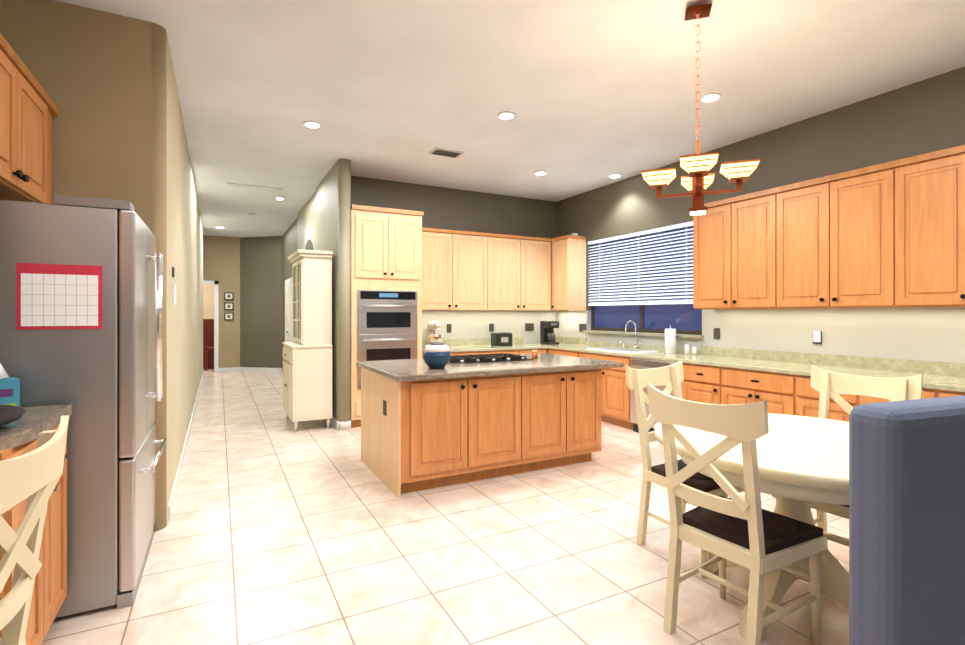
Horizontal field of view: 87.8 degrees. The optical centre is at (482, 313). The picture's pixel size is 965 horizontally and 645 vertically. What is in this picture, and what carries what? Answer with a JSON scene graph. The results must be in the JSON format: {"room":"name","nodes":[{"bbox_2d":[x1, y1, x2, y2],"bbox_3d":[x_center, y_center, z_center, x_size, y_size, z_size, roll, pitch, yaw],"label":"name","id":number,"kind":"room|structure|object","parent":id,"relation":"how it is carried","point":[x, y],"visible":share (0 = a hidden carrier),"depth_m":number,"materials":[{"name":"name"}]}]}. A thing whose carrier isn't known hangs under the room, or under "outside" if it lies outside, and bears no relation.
{"room":"kitchen","nodes":[
{"label":"kitchen","id":0,"kind":"room"},
{"bbox_2d":[0,33,27,196],"bbox_3d":[-2.268,-0.898,2.083,0.396,0.614,0.548,0,0,-28],"label":"upper cabinet","id":1,"kind":"object","parent":0,"relation":"attached to","point":[13,72],"depth_m":2.32,"materials":[{"name":"brown wood"}]},
{"bbox_2d":[0,0,166,531],"bbox_3d":[-2.473,-0.231,3.049,0.940,3.220,0.150,0,0,-28],"label":"wall","id":2,"kind":"structure","parent":0,"point":[100,77],"depth_m":3.06,"materials":[{"name":"brown paint"}]},
{"bbox_2d":[0,69,58,203],"bbox_3d":[-2.504,-0.898,2.532,0.396,0.614,0.718,0,0,-28],"label":"upper cabinet","id":3,"kind":"object","parent":2,"relation":"attached to","point":[29,108],"depth_m":2.65,"materials":[{"name":"brown wood"}]},
{"bbox_2d":[167,36,203,521],"bbox_3d":[-4.185,-0.230,7.163,0.162,3.220,8.875,0,0,-28],"label":"wall","id":4,"kind":"structure","parent":0,"point":[185,374],"depth_m":4.47,"materials":[{"name":"white paint"}]},
{"bbox_2d":[172,283,175,303],"bbox_3d":[-2.284,-0.145,3.714,0.015,0.150,0.150,0,0,-28],"label":"light switch","id":5,"kind":"object","parent":4,"relation":"attached to","point":[173,289],"depth_m":3.65,"materials":[{"name":"white plastic"}]},
{"bbox_2d":[203,284,213,318],"bbox_3d":[-8.372,-0.228,14.324,4.000,3.220,0.100,0,0,-28],"label":"wall","id":6,"kind":"structure","parent":0,"point":[208,301],"depth_m":14.50,"materials":[{"name":"beige paint"}]},
{"bbox_2d":[203,235,239,371],"bbox_3d":[-6.889,-0.228,11.613,2.300,3.220,0.180,0,0,-28],"label":"wall","id":7,"kind":"structure","parent":0,"point":[221,263],"depth_m":11.94,"materials":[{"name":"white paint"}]},
{"bbox_2d":[224,292,233,299],"bbox_3d":[-6.047,-0.418,11.967,0.200,0.180,0.036,0,0,-28],"label":"picture frame","id":8,"kind":"object","parent":7,"relation":"attached to","point":[227,295],"depth_m":11.95,"materials":[{"name":"brown"}]},
{"bbox_2d":[224,313,233,319],"bbox_3d":[-6.047,0.062,11.967,0.200,0.180,0.036,0,0,-28],"label":"picture frame","id":9,"kind":"object","parent":7,"relation":"attached to","point":[227,316],"depth_m":11.95,"materials":[{"name":"brown"}]},
{"bbox_2d":[224,303,233,309],"bbox_3d":[-6.047,-0.178,11.967,0.200,0.180,0.036,0,0,-28],"label":"picture frame","id":10,"kind":"object","parent":7,"relation":"attached to","point":[228,306],"depth_m":11.95,"materials":[{"name":"brown"}]},
{"bbox_2d":[240,236,281,371],"bbox_3d":[-5.222,-0.228,12.030,1.242,3.220,0.162,0,0,12],"label":"wall","id":11,"kind":"structure","parent":0,"point":[260,304],"depth_m":11.97,"materials":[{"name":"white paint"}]},
{"bbox_2d":[278,159,350,429],"bbox_3d":[-3.175,-0.229,8.893,0.167,3.220,6.654,0,0,-28],"label":"wall","id":12,"kind":"structure","parent":0,"point":[322,222],"depth_m":6.06,"materials":[{"name":"white paint"}]},
{"bbox_2d":[41,369,848,644],"bbox_3d":[-1.600,1.430,6.983,6.450,0.100,20.000,0,0,-28],"label":"floor","id":13,"kind":"structure","parent":0,"point":[277,530],"depth_m":2.84,"materials":[{"name":"tile"}]},
{"bbox_2d":[0,425,66,644],"bbox_3d":[-1.957,0.911,1.761,0.646,0.935,0.690,0,0,-28],"label":"base cabinet","id":14,"kind":"object","parent":13,"relation":"on","point":[49,593],"depth_m":1.97,"materials":[{"name":"brown wood"}]},
{"bbox_2d":[0,405,71,456],"bbox_3d":[-1.944,0.421,1.751,0.661,0.045,0.720,0,0,-28],"label":"countertop","id":15,"kind":"structure","parent":14,"relation":"on","point":[17,435],"depth_m":1.81,"materials":[{"name":"beige stone"}]},
{"bbox_2d":[0,363,19,406],"bbox_3d":[-1.975,0.281,2.040,0.122,0.233,0.122,0,0,37],"label":"tissue box","id":16,"kind":"object","parent":15,"relation":"on","point":[9,390],"visible":0.83,"depth_m":2.03,"materials":[{"name":"teal cardboard"}]},
{"bbox_2d":[0,405,25,426],"bbox_3d":[-1.737,0.359,1.714,0.252,0.070,0.420,0,0,-28],"label":"bowl","id":17,"kind":"object","parent":15,"relation":"on","point":[9,414],"visible":1,"depth_m":1.74,"materials":[{"name":"black"}]},
{"bbox_2d":[0,415,68,644],"bbox_3d":[-1.396,0.844,1.204,0.560,1.070,0.510,0,0,-20],"label":"dining chair","id":18,"kind":"object","parent":13,"relation":"on","point":[33,477],"visible":1,"depth_m":1.32,"materials":[{"name":"beige paint"}]},
{"bbox_2d":[0,195,166,617],"bbox_3d":[-2.171,0.424,2.600,0.858,1.910,0.906,0,0,-28],"label":"fridge","id":19,"kind":"object","parent":13,"relation":"on","point":[81,305],"visible":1,"depth_m":2.30,"materials":[{"name":"grey metal"}]},
{"bbox_2d":[203,319,213,368],"bbox_3d":[-7.046,0.757,12.609,1.450,1.250,0.130,0,0,-28],"label":"headboard","id":20,"kind":"object","parent":13,"relation":"on","point":[208,324],"depth_m":12.63,"materials":[{"name":"brown wood"}]},
{"bbox_2d":[205,331,213,370],"bbox_3d":[-6.633,0.907,12.414,0.400,0.950,0.400,0,0,-28],"label":"chair","id":21,"kind":"object","parent":13,"relation":"on","point":[209,334],"visible":0.42,"depth_m":12.47,"materials":[{"name":"brown wood"}]},
{"bbox_2d":[282,249,332,431],"bbox_3d":[-2.224,0.315,6.299,0.492,2.130,0.930,0,0,-28],"label":"hutch","id":22,"kind":"object","parent":13,"relation":"on","point":[307,374],"visible":1,"depth_m":5.96,"materials":[{"name":"beige paint"}]},
{"bbox_2d":[285,277,293,341],"bbox_3d":[-3.940,0.321,10.244,0.094,2.120,1.990,0,0,-28],"label":"doors","id":23,"kind":"structure","parent":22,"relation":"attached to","point":[288,310],"depth_m":10.45,"materials":[{"name":"white wood"}]},
{"bbox_2d":[351,204,422,427],"bbox_3d":[-1.317,0.035,6.510,0.900,2.690,0.694,0,0,-28],"label":"tall cabinet","id":24,"kind":"object","parent":13,"relation":"on","point":[407,268],"depth_m":6.20,"materials":[{"name":"brown wood"}]},
{"bbox_2d":[450,352,462,355],"bbox_3d":[-0.678,0.945,6.862,0.555,0.870,0.667,0,0,-28],"label":"base cabinet","id":25,"kind":"object","parent":13,"relation":"on","point":[451,353],"depth_m":6.68,"materials":[{"name":"brown wood"}]},
{"bbox_2d":[463,348,494,354],"bbox_3d":[-0.279,0.945,7.071,0.625,0.870,0.667,0,0,-28],"label":"base cabinet","id":26,"kind":"object","parent":13,"relation":"on","point":[489,350],"depth_m":6.86,"materials":[{"name":"brown wood"}]},
{"bbox_2d":[423,344,546,351],"bbox_3d":[-0.063,0.490,7.180,1.940,0.040,0.676,0,0,-28],"label":"countertop","id":27,"kind":"structure","parent":26,"relation":"on","point":[452,347],"depth_m":7.22,"materials":[{"name":"stone"}]},
{"bbox_2d":[423,321,442,347],"bbox_3d":[-0.668,0.283,6.899,0.210,0.372,0.337,0,0,-28],"label":"stand mixer","id":28,"kind":"object","parent":27,"relation":"on","point":[433,327],"visible":0.73,"depth_m":6.79,"materials":[{"name":"white metal"}]},
{"bbox_2d":[491,332,511,345],"bbox_3d":[0.284,0.373,7.429,0.300,0.192,0.177,0,0,-28],"label":"toaster","id":29,"kind":"object","parent":27,"relation":"on","point":[501,339],"visible":1,"depth_m":7.35,"materials":[{"name":"grey"}]},
{"bbox_2d":[361,369,600,497],"bbox_3d":[-0.011,0.940,4.687,1.976,0.880,1.153,0,0,-28],"label":"kitchen island","id":30,"kind":"object","parent":13,"relation":"on","point":[457,419],"depth_m":4.14,"materials":[{"name":"brown wood"}]},
{"bbox_2d":[356,353,623,380],"bbox_3d":[0.057,0.477,4.748,2.200,0.045,1.280,0,0,-28],"label":"island countertop","id":31,"kind":"structure","parent":30,"relation":"on","point":[404,369],"depth_m":4.33,"materials":[{"name":"grey stone"}]},
{"bbox_2d":[423,342,450,368],"bbox_3d":[-0.384,0.343,4.211,0.236,0.220,0.236,0,0,-28],"label":"cookie jar","id":32,"kind":"object","parent":31,"relation":"on","point":[436,355],"visible":1,"depth_m":4.13,"materials":[{"name":"blue ceramic"}]},
{"bbox_2d":[448,353,531,364],"bbox_3d":[-0.006,0.436,4.952,0.860,0.037,0.520,0,0,-28],"label":"cooktop","id":33,"kind":"object","parent":31,"relation":"in","point":[455,359],"depth_m":4.86,"materials":[{"name":"black metal"}]},
{"bbox_2d":[531,350,537,358],"bbox_3d":[0.511,0.409,5.043,0.042,0.088,0.044,0,0,-28],"label":"figurine","id":34,"kind":"object","parent":31,"relation":"on","point":[534,355],"visible":1,"depth_m":5.01,"materials":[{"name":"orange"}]},
{"bbox_2d":[495,348,522,353],"bbox_3d":[0.150,0.945,7.297,0.625,0.870,0.667,0,0,-28],"label":"base cabinet","id":35,"kind":"object","parent":13,"relation":"on","point":[497,350],"depth_m":7.05,"materials":[{"name":"brown wood"}]},
{"bbox_2d":[523,348,546,353],"bbox_3d":[0.548,0.946,7.507,0.555,0.870,0.667,0,0,-28],"label":"base cabinet","id":36,"kind":"object","parent":13,"relation":"on","point":[525,350],"depth_m":7.24,"materials":[{"name":"brown wood"}]},
{"bbox_2d":[625,361,745,578],"bbox_3d":[1.202,0.844,2.949,0.510,1.070,0.560,0,0,-32],"label":"chair","id":37,"kind":"object","parent":13,"relation":"on","point":[670,377],"visible":0.4,"depth_m":2.99,"materials":[{"name":"beige paint"}]},
{"bbox_2d":[647,384,825,644],"bbox_3d":[1.067,0.844,2.131,0.560,1.070,0.510,0,0,-33],"label":"chair","id":38,"kind":"object","parent":13,"relation":"on","point":[753,536],"visible":1,"depth_m":2.02,"materials":[{"name":"beige paint"}]},
{"bbox_2d":[655,413,848,641],"bbox_3d":[1.479,0.984,2.388,1.250,0.791,1.250,0,0,-37],"label":"dining table","id":39,"kind":"object","parent":13,"relation":"on","point":[803,463],"visible":0.42,"depth_m":2.20,"materials":[{"name":"beige paint"}]},
{"bbox_2d":[772,366,922,548],"bbox_3d":[1.913,0.844,2.647,0.560,1.070,0.510,0,0,-34],"label":"chair","id":40,"kind":"object","parent":13,"relation":"on","point":[826,384],"visible":0.27,"depth_m":2.78,"materials":[{"name":"beige paint"}]},
{"bbox_2d":[351,176,555,343],"bbox_3d":[-0.369,-0.229,7.490,3.500,3.220,0.150,0,0,-28],"label":"wall","id":41,"kind":"structure","parent":0,"point":[455,209],"depth_m":7.51,"materials":[{"name":"grey paint"}]},
{"bbox_2d":[423,228,490,310],"bbox_3d":[-0.471,-0.607,7.152,1.179,1.115,0.346,0,0,-28],"label":"upper cabinet","id":42,"kind":"object","parent":41,"relation":"attached to","point":[456,264],"depth_m":7.01,"materials":[{"name":"brown wood"}]},
{"bbox_2d":[423,337,522,347],"bbox_3d":[-0.216,0.421,7.471,1.940,0.100,0.019,0,0,-28],"label":"backsplash","id":43,"kind":"structure","parent":41,"relation":"attached to","point":[516,340],"depth_m":7.52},
{"bbox_2d":[491,233,550,310],"bbox_3d":[0.459,-0.607,7.642,1.179,1.115,0.346,0,0,-28],"label":"upper cabinet","id":44,"kind":"object","parent":41,"relation":"attached to","point":[520,265],"depth_m":7.51,"materials":[{"name":"brown wood"}]},
{"bbox_2d":[56,0,964,237],"bbox_3d":[-1.600,-1.890,6.984,6.450,0.100,20.000,0,0,-28],"label":"ceiling","id":45,"kind":"structure","parent":0,"point":[592,94],"depth_m":3.96,"materials":[{"name":"white paint"}]},
{"bbox_2d":[227,182,280,201],"bbox_3d":[-3.467,-1.824,7.580,0.700,0.029,0.900,0,0,-28],"label":"attic hatch","id":46,"kind":"object","parent":45,"relation":"attached to","point":[246,191],"visible":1,"depth_m":7.48,"materials":[{"name":"white paint"}]},
{"bbox_2d":[303,121,320,128],"bbox_3d":[-1.651,-1.833,4.868,0.168,0.013,0.168,0,0,-37],"label":"recessed light","id":47,"kind":"object","parent":45,"relation":"in","point":[310,124],"depth_m":4.85,"materials":[{"name":"white glass"}]},
{"bbox_2d":[428,147,464,157],"bbox_3d":[-0.415,-1.831,5.721,0.360,0.015,0.220,0,0,-28],"label":"ceiling vent","id":48,"kind":"object","parent":45,"relation":"in","point":[445,152],"visible":0.98,"depth_m":5.69,"materials":[{"name":"white metal"}]},
{"bbox_2d":[497,111,515,119],"bbox_3d":[0.222,-1.833,4.645,0.168,0.013,0.168,0,0,17],"label":"recessed light","id":49,"kind":"object","parent":45,"relation":"in","point":[506,115],"depth_m":4.62,"materials":[{"name":"white glass"}]},
{"bbox_2d":[534,171,547,174],"bbox_3d":[0.762,-1.832,6.535,0.168,0.013,0.168,0,0,-37],"label":"recessed light","id":50,"kind":"object","parent":45,"relation":"in","point":[537,172],"depth_m":6.52,"materials":[{"name":"white glass"}]},
{"bbox_2d":[608,174,620,177],"bbox_3d":[1.759,-1.832,6.668,0.168,0.013,0.168,0,0,-37],"label":"recessed light","id":51,"kind":"object","parent":45,"relation":"in","point":[611,175],"depth_m":6.64,"materials":[{"name":"white glass"}]},
{"bbox_2d":[641,3,759,214],"bbox_3d":[1.290,-1.220,3.005,0.587,1.239,0.587,0,0,-23],"label":"chandelier","id":52,"kind":"object","parent":45,"relation":"hanging from","point":[698,180],"visible":1,"depth_m":2.96,"materials":[{"name":"beige glass"}]},
{"bbox_2d":[700,93,720,102],"bbox_3d":[1.935,-1.833,4.261,0.168,0.013,0.168,0,0,-37],"label":"recessed light","id":53,"kind":"object","parent":45,"relation":"in","point":[705,98],"depth_m":4.24,"materials":[{"name":"white glass"}]},
{"bbox_2d":[527,145,964,432],"bbox_3d":[2.632,0.080,4.801,0.690,2.600,7.400,0,0,-28],"label":"kitchen cabinets","id":54,"kind":"object","parent":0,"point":[890,234],"depth_m":4.36,"materials":[{"name":"brown wood"}]},
{"bbox_2d":[540,321,558,344],"bbox_3d":[1.045,0.289,7.809,0.200,0.360,0.242,0,0,-28],"label":"coffee maker","id":55,"kind":"object","parent":54,"relation":"on","point":[547,334],"visible":1,"depth_m":7.74,"materials":[{"name":"black plastic"}]},
{"bbox_2d":[663,325,677,353],"bbox_3d":[2.237,0.304,5.974,0.170,0.330,0.170,0,0,-28],"label":"paper towel","id":56,"kind":"object","parent":54,"relation":"on","point":[670,340],"visible":1,"depth_m":5.92,"materials":[{"name":"white paper"}]},
{"bbox_2d":[685,344,688,354],"bbox_3d":[2.357,0.406,5.788,0.043,0.125,0.043,0,0,-43],"label":"shaker","id":57,"kind":"object","parent":54,"relation":"on","point":[687,349],"depth_m":5.77,"materials":[{"name":"white"}]},
{"bbox_2d":[692,346,695,354],"bbox_3d":[2.421,0.416,5.732,0.043,0.105,0.043,0,0,-43],"label":"shaker","id":58,"kind":"object","parent":54,"relation":"on","point":[694,347],"depth_m":5.72,"materials":[{"name":"white"}]},
{"bbox_2d":[556,66,964,363],"bbox_3d":[3.528,-0.230,4.003,0.150,3.220,9.950,0,0,-28],"label":"wall","id":59,"kind":"structure","parent":0,"point":[925,116],"depth_m":4.66,"materials":[{"name":"grey paint"}]},
{"bbox_2d":[591,226,701,334],"bbox_3d":[2.141,-0.420,6.715,0.040,1.338,2.038,0,0,-28],"label":"window","id":60,"kind":"structure","parent":59,"relation":"in","point":[679,318],"depth_m":6.63,"materials":[{"name":"blue glass"}]},
{"bbox_2d":[588,221,692,305],"bbox_3d":[2.081,-0.604,6.683,0.055,0.968,2.020,0,0,-28],"label":"window blind","id":61,"kind":"object","parent":60,"relation":"attached to","point":[661,229],"visible":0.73,"depth_m":6.59,"materials":[{"name":"white plastic"}]},
{"bbox_2d":[849,395,964,644],"bbox_3d":[2.930,0.814,1.995,4.000,1.130,0.140,0,0,-19],"label":"wall","id":62,"kind":"structure","parent":0,"point":[906,522],"depth_m":1.33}
]}

